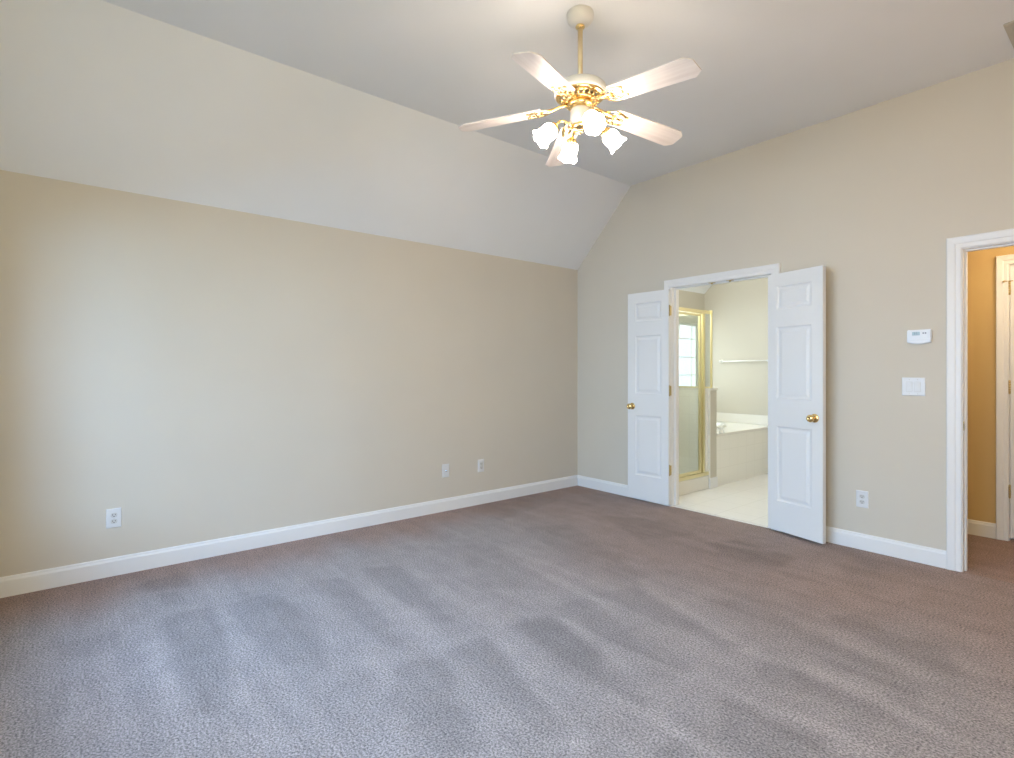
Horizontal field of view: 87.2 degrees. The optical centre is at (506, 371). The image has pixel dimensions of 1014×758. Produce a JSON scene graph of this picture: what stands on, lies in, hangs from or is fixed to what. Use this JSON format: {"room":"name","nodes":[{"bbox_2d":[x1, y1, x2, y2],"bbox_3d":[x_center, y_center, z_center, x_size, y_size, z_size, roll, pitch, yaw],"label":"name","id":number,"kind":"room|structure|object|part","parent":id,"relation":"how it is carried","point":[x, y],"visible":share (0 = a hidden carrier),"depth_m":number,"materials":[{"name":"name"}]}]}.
{"room":"empty bedroom","nodes":[
{"label":"empty bedroom","id":0,"kind":"room"},
{"bbox_2d":[0,170,703,576],"bbox_3d":[-0.188,0.130,5.304,7.955,2.550,0.140,0,0,-39],"label":"wall","id":1,"kind":"structure","parent":0,"point":[199,372],"depth_m":3.82,"materials":[{"name":"beige paint"}]},
{"bbox_2d":[106,507,121,528],"bbox_3d":[-2.473,0.924,3.348,0.078,0.121,0.009,0,0,-39],"label":"wall outlet","id":2,"kind":"object","parent":1,"relation":"attached to","point":[113,516],"visible":1,"depth_m":3.35,"materials":[{"name":"white plastic"}]},
{"bbox_2d":[0,475,577,597],"bbox_3d":[-1.157,1.228,4.415,5.050,0.115,0.015,0,0,-39],"label":"baseboard","id":3,"kind":"structure","parent":1,"relation":"attached to","point":[12,585],"depth_m":3.81,"materials":[{"name":"white paint"}]},
{"bbox_2d":[442,464,448,477],"bbox_3d":[-0.559,0.915,4.899,0.074,0.121,0.018,0,0,-39],"label":"cable plate","id":4,"kind":"object","parent":1,"relation":"attached to","point":[445,467],"visible":1,"depth_m":4.90,"materials":[{"name":"white plastic"}]},
{"bbox_2d":[478,459,483,471],"bbox_3d":[-0.250,0.914,5.156,0.074,0.121,0.009,0,0,-39],"label":"wall outlet","id":5,"kind":"object","parent":1,"relation":"attached to","point":[481,461],"visible":1,"depth_m":5.15,"materials":[{"name":"white plastic"}]},
{"bbox_2d":[679,323,696,385],"bbox_3d":[2.235,-0.115,7.282,1.230,1.120,0.050,0,0,-39],"label":"window","id":6,"kind":"structure","parent":1,"relation":"in","point":[694,326],"depth_m":7.65,"materials":[{"name":"white paint"}]},
{"bbox_2d":[0,473,1013,757],"bbox_3d":[1.428,1.343,3.338,7.700,0.124,4.950,0,0,-39],"label":"floor","id":7,"kind":"structure","parent":0,"point":[577,621],"depth_m":2.49,"materials":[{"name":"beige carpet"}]},
{"bbox_2d":[679,475,708,495],"bbox_3d":[1.856,1.208,5.584,0.870,0.146,0.075,0,0,-39],"label":"shower curb","id":8,"kind":"object","parent":7,"relation":"on","point":[700,483],"visible":0.45,"depth_m":5.63,"materials":[{"name":"beige tile"}]},
{"bbox_2d":[679,307,712,481],"bbox_3d":[1.575,0.233,5.975,0.927,1.805,1.045,0,0,-39],"label":"shower enclosure","id":9,"kind":"object","parent":8,"relation":"on","point":[702,470],"visible":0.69,"depth_m":5.76,"materials":[{"name":"gold metal"}]},
{"bbox_3d":[1.820,0.237,5.534,0.690,1.705,0.022,0,0,-39],"label":"shower door","id":10,"kind":"part","parent":9,"relation":"part of","materials":[{"name":"clear glass"}]},
{"bbox_3d":[1.882,-0.241,6.224,0.137,0.857,1.045,0,0,-39],"label":"panel frame","id":11,"kind":"part","parent":9,"relation":"part of","materials":[{"name":"gold metal"}]},
{"bbox_3d":[2.125,0.237,5.783,0.043,1.720,0.040,0,0,-39],"label":"post","id":12,"kind":"part","parent":9,"relation":"part of","materials":[{"name":"gold metal"}]},
{"bbox_2d":[717,412,767,485],"bbox_3d":[2.591,0.930,6.793,1.535,0.701,1.057,0,0,-39],"label":"tub deck","id":13,"kind":"object","parent":7,"relation":"on","point":[742,449],"visible":0.28,"depth_m":6.37,"materials":[{"name":"beige tile"}]},
{"bbox_2d":[717,426,723,432],"bbox_3d":[2.425,0.665,6.169,0.065,0.076,0.188,0,0,-39],"label":"tub faucet","id":14,"kind":"object","parent":13,"relation":"on","point":[718,427],"visible":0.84,"depth_m":6.10,"materials":[{"name":"white metal"}]},
{"bbox_2d":[717,422,725,428],"bbox_3d":[2.412,0.925,6.787,0.994,0.500,0.610,0,0,-39],"label":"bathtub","id":15,"kind":"object","parent":13,"relation":"in","point":[719,424],"visible":0.12,"depth_m":6.76,"materials":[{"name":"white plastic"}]},
{"bbox_2d":[0,0,1013,293],"bbox_3d":[1.419,-1.565,3.330,7.955,0.900,5.230,0,0,-39],"label":"ceiling","id":16,"kind":"structure","parent":0,"point":[341,114],"depth_m":3.31,"materials":[{"name":"white paint"}]},
{"bbox_2d":[458,5,701,166],"bbox_3d":[0.422,-1.531,2.791,1.279,0.729,1.240,0,0,-39],"label":"ceiling fan","id":17,"kind":"object","parent":16,"relation":"hanging from","point":[579,93],"visible":1,"depth_m":2.77,"materials":[{"name":"white wood"}]},
{"bbox_3d":[-0.036,-1.366,2.905,0.459,0.006,0.142,-6,10,11],"label":"blade","id":18,"kind":"part","parent":17,"relation":"part of","materials":[{"name":"white wood"}]},
{"bbox_3d":[0.174,-1.366,2.442,0.142,0.006,0.459,12,12,28],"label":"blade","id":19,"kind":"part","parent":17,"relation":"part of","materials":[{"name":"white wood"}]},
{"bbox_3d":[0.194,-1.231,2.785,0.126,0.129,0.118,0,0,-39],"label":"lamp shade","id":20,"kind":"part","parent":17,"relation":"part of","materials":[{"name":"white glass"}]},
{"bbox_3d":[0.339,-1.366,3.248,0.142,0.006,0.459,-11,-5,-7],"label":"blade","id":21,"kind":"part","parent":17,"relation":"part of","materials":[{"name":"white wood"}]},
{"bbox_3d":[0.302,-1.299,2.802,0.111,0.047,0.016,0,0,-12],"label":"light arm","id":22,"kind":"part","parent":17,"relation":"part of","materials":[{"name":"gold metal"}]},
{"bbox_3d":[0.354,-1.233,3.012,0.117,0.126,0.128,0,0,-39],"label":"lamp shade","id":23,"kind":"part","parent":17,"relation":"part of","materials":[{"name":"white glass"}]},
{"bbox_3d":[0.418,-1.251,2.646,0.054,0.067,0.066,0,0,-39],"label":"bulb","id":24,"kind":"part","parent":17,"relation":"part of","materials":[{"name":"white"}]},
{"bbox_3d":[0.421,-1.233,2.624,0.117,0.126,0.128,0,0,-39],"label":"lamp shade","id":25,"kind":"part","parent":17,"relation":"part of","materials":[{"name":"white glass"}]},
{"bbox_3d":[0.581,-1.231,2.851,0.126,0.129,0.118,0,0,-39],"label":"lamp shade","id":26,"kind":"part","parent":17,"relation":"part of","materials":[{"name":"white glass"}]},
{"bbox_3d":[0.781,-1.366,2.997,0.459,0.006,0.142,7,-14,-24],"label":"blade","id":27,"kind":"part","parent":17,"relation":"part of","materials":[{"name":"white wood"}]},
{"bbox_3d":[0.679,-1.366,2.499,0.142,0.006,0.459,15,-4,-43],"label":"blade","id":28,"kind":"part","parent":17,"relation":"part of","materials":[{"name":"white wood"}]},
{"bbox_2d":[1003,20,1013,47],"bbox_3d":[3.000,-1.889,2.911,0.460,0.011,0.360,0,0,-39],"label":"ceiling vent","id":29,"kind":"object","parent":16,"relation":"in","point":[1009,27],"visible":1,"depth_m":2.95,"materials":[{"name":"metal"}]},
{"bbox_2d":[679,387,717,488],"bbox_3d":[1.944,0.734,6.261,0.164,1.094,1.066,0,0,-39],"label":"wall","id":30,"kind":"structure","parent":0,"point":[688,397],"depth_m":5.97,"materials":[{"name":"beige paint"}]},
{"bbox_3d":[2.269,1.224,5.855,0.156,0.114,0.022,0,0,-39],"label":"trim","id":31,"kind":"part","parent":30,"relation":"part of","materials":[{"name":"white paint"}]},
{"bbox_2d":[704,277,767,414],"bbox_3d":[3.844,-0.130,6.560,0.115,3.070,3.000,0,0,-39],"label":"wall","id":32,"kind":"structure","parent":0,"point":[740,308],"depth_m":7.27,"materials":[{"name":"beige paint"}]},
{"bbox_2d":[719,360,767,362],"bbox_3d":[3.205,-0.140,7.200,0.068,0.044,0.704,0,0,-39],"label":"towel bar","id":33,"kind":"object","parent":32,"relation":"attached to","point":[721,361],"visible":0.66,"depth_m":7.22,"materials":[{"name":"white plastic"}]},
{"bbox_2d":[578,58,1013,549],"bbox_3d":[2.404,-0.305,4.131,0.115,3.180,4.950,0,0,-39],"label":"wall","id":34,"kind":"structure","parent":0,"point":[874,195],"depth_m":3.86,"materials":[{"name":"beige paint"}]},
{"bbox_2d":[627,289,670,504],"bbox_3d":[1.368,0.244,5.189,0.105,2.042,0.474,0,0,-42],"label":"door","id":35,"kind":"structure","parent":34,"relation":"in","point":[649,313],"depth_m":5.19,"materials":[{"name":"white paint"}]},
{"bbox_2d":[672,505,770,528],"bbox_3d":[1.871,1.291,4.712,0.022,0.028,0.930,0,0,-39],"label":"trim","id":36,"kind":"structure","parent":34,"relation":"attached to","point":[672,505],"depth_m":4.68,"materials":[{"name":"white wood"}]},
{"bbox_2d":[664,263,780,530],"bbox_3d":[1.907,0.207,4.742,0.155,2.155,1.080,0,0,-39],"label":"door frame","id":37,"kind":"structure","parent":34,"relation":"attached to","point":[758,272],"depth_m":5.07,"materials":[{"name":"white paint"}]},
{"bbox_2d":[578,475,945,568],"bbox_3d":[2.353,1.228,4.090,0.015,0.115,4.950,0,0,-39],"label":"baseboard","id":38,"kind":"structure","parent":34,"relation":"attached to","point":[889,547],"depth_m":3.79,"materials":[{"name":"white paint"}]},
{"bbox_2d":[768,265,825,543],"bbox_3d":[2.204,0.244,4.107,0.105,2.042,0.469,0,0,-23],"label":"door","id":39,"kind":"structure","parent":34,"relation":"in","point":[796,298],"depth_m":4.09,"materials":[{"name":"white paint"}]},
{"bbox_3d":[2.251,0.349,3.937,0.057,0.057,0.057,0,0,-26],"label":"knob","id":40,"kind":"part","parent":39,"relation":"part of","materials":[{"name":"gold metal"}]},
{"bbox_2d":[856,490,868,508],"bbox_3d":[2.562,0.922,3.839,0.009,0.121,0.078,0,0,-39],"label":"wall outlet","id":41,"kind":"object","parent":34,"relation":"attached to","point":[862,497],"visible":1,"depth_m":3.84,"materials":[{"name":"white plastic"}]},
{"bbox_2d":[902,377,925,395],"bbox_3d":[2.752,0.104,3.603,0.012,0.124,0.130,0,0,-39],"label":"light switch","id":42,"kind":"object","parent":34,"relation":"attached to","point":[911,386],"visible":1,"depth_m":3.60,"materials":[{"name":"white plastic"}]},
{"bbox_2d":[907,329,931,343],"bbox_3d":[2.766,-0.231,3.572,0.028,0.096,0.132,0,0,-39],"label":"thermostat","id":43,"kind":"object","parent":34,"relation":"attached to","point":[923,336],"visible":1,"depth_m":3.56,"materials":[{"name":"white plastic"}]},
{"bbox_2d":[946,228,1013,571],"bbox_3d":[3.222,0.211,3.126,0.155,2.148,0.978,0,0,-39],"label":"door frame","id":44,"kind":"structure","parent":34,"relation":"attached to","point":[957,248],"depth_m":3.42,"materials":[{"name":"white paint"}]},
{"bbox_2d":[968,246,1013,523],"bbox_3d":[3.960,0.125,3.328,1.285,2.560,1.960,0,0,-39],"label":"wall","id":45,"kind":"structure","parent":0,"point":[981,263],"depth_m":4.15,"materials":[{"name":"paint"}]},
{"bbox_2d":[968,519,995,538],"bbox_3d":[3.668,1.228,4.186,0.015,0.115,0.262,0,0,-39],"label":"baseboard","id":46,"kind":"structure","parent":45,"relation":"attached to","point":[979,528],"depth_m":4.14,"materials":[{"name":"white paint"}]},
{"bbox_2d":[996,254,1013,540],"bbox_3d":[4.082,0.202,3.764,0.135,2.166,0.910,0,0,-39],"label":"door frame","id":47,"kind":"structure","parent":45,"relation":"attached to","point":[1003,262],"depth_m":4.05,"materials":[{"name":"white paint"}]},
{"bbox_2d":[1003,265,1013,538],"bbox_3d":[4.036,0.230,3.752,0.074,2.066,0.794,0,0,-39],"label":"door","id":48,"kind":"structure","parent":45,"relation":"in","point":[1011,282],"depth_m":4.02,"materials":[{"name":"white paint"}]}
]}

